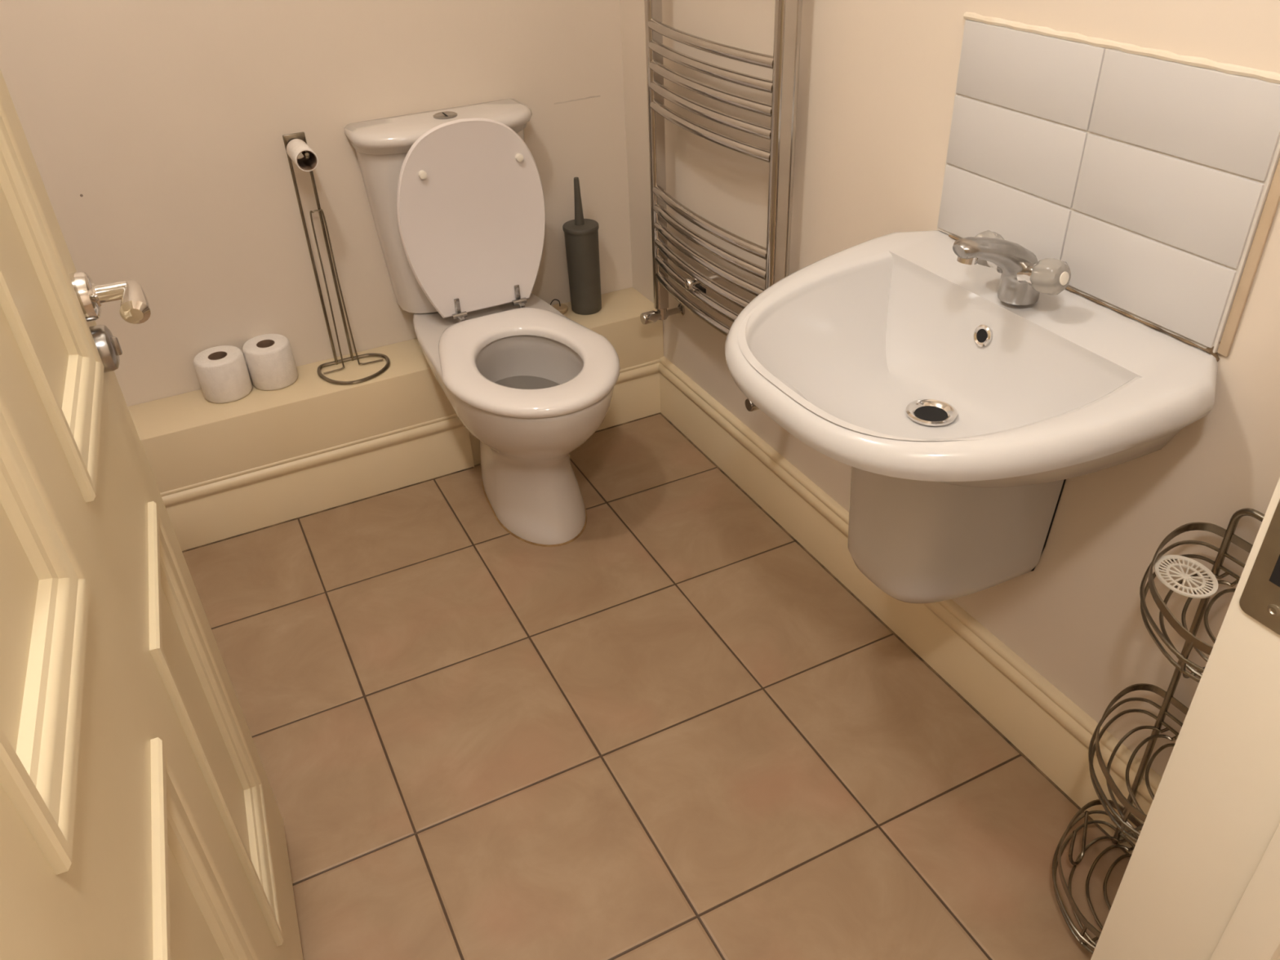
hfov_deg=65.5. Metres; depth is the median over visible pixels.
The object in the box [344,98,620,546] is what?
toilet
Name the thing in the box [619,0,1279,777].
wall
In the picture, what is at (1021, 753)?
trim
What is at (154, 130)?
wall
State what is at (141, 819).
door
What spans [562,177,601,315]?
toilet brush
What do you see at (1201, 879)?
trim
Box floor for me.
[182,413,1130,959]
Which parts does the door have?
panel moulding, panel moulding, handle, lever, panel moulding, panel moulding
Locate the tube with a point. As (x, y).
(295, 147)
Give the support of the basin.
attached to the wall at (877, 78)
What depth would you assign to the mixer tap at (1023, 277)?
1.26 m
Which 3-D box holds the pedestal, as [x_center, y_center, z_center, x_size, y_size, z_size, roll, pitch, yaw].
[0.460,0.043,1.557,0.254,0.308,0.258,-17,37,-21]
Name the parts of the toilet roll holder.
plate, arm, post, post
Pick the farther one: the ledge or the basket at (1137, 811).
the ledge
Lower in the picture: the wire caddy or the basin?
the wire caddy
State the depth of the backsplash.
1.22 m
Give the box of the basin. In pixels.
[724,230,1220,488]
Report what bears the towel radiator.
attached to the wall at (877, 78)
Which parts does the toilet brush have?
handle, holder lid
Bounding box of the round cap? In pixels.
[550,298,568,313]
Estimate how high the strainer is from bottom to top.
0.013 m
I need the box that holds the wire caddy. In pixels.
[1051,507,1264,954]
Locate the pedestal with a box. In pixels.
[847,466,1066,604]
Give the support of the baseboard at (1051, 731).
attached to the wall at (877, 78)
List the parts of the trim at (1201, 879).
strike plate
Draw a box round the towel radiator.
[640,0,802,411]
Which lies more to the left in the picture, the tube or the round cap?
the tube
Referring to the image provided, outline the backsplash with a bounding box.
[937,12,1279,356]
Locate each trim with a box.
[182,412,1130,857]
[1090,477,1279,959]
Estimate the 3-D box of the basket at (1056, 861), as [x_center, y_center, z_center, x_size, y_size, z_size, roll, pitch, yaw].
[0.700,0.611,1.421,0.201,0.073,0.289,-17,37,-21]
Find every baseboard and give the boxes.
[160,359,660,551]
[658,355,1161,853]
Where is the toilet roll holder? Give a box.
[282,132,390,385]
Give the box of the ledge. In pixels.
[127,287,663,493]
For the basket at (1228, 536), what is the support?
on the wire caddy
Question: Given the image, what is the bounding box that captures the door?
[0,69,303,959]
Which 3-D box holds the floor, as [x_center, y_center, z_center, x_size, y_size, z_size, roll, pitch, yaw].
[0.218,0.838,1.250,1.548,0.060,3.880,-17,37,-21]
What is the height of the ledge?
0.298 m
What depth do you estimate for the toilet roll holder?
2.26 m
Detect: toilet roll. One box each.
[193,345,252,403]
[242,333,297,390]
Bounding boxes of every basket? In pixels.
[1051,799,1142,954]
[1088,683,1188,842]
[1139,522,1253,682]
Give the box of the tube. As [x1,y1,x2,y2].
[286,138,318,171]
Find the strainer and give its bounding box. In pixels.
[1154,555,1217,598]
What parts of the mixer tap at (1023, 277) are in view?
knob, knob stem, knob stem, knob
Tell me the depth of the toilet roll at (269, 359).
2.25 m
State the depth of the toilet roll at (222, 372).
2.21 m
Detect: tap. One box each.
[952,230,1071,305]
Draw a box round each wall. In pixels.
[0,0,632,406]
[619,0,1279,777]

